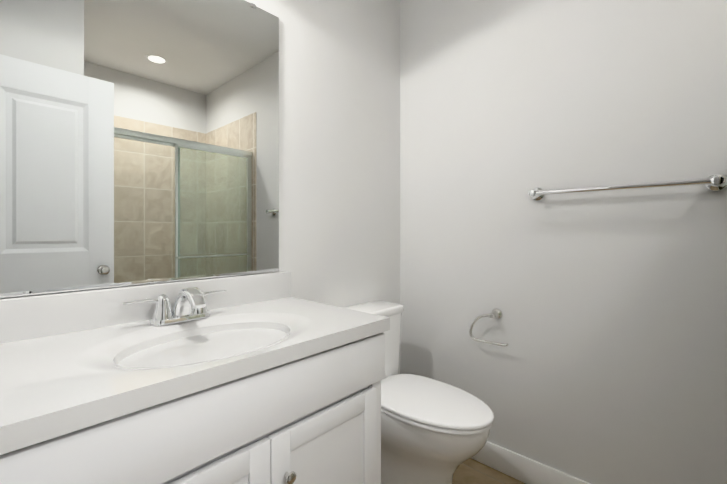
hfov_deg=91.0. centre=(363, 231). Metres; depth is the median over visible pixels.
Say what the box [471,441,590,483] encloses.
baseboard
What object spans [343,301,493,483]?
toilet
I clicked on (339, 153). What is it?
wall
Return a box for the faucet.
[123,287,225,325]
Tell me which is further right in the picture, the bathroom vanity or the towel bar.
the towel bar
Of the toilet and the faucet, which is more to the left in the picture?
the faucet
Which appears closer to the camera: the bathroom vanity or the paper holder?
the bathroom vanity
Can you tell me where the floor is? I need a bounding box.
[452,458,525,483]
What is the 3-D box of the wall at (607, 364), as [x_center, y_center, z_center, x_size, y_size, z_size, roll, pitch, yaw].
[1.292,-0.189,1.303,3.010,2.780,0.100,0,0,43]
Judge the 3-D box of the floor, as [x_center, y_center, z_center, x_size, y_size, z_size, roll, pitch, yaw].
[0.629,1.252,0.591,3.010,0.100,2.049,0,0,43]
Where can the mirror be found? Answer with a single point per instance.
(139, 142)
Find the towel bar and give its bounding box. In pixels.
[528,173,726,200]
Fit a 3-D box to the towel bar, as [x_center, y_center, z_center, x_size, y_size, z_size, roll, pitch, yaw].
[1.007,-0.176,1.441,0.662,0.066,0.086,0,0,43]
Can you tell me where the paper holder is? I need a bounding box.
[470,308,508,346]
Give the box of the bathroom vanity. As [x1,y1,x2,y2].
[0,271,389,483]
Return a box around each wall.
[0,0,399,373]
[400,0,726,483]
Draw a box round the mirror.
[0,0,278,297]

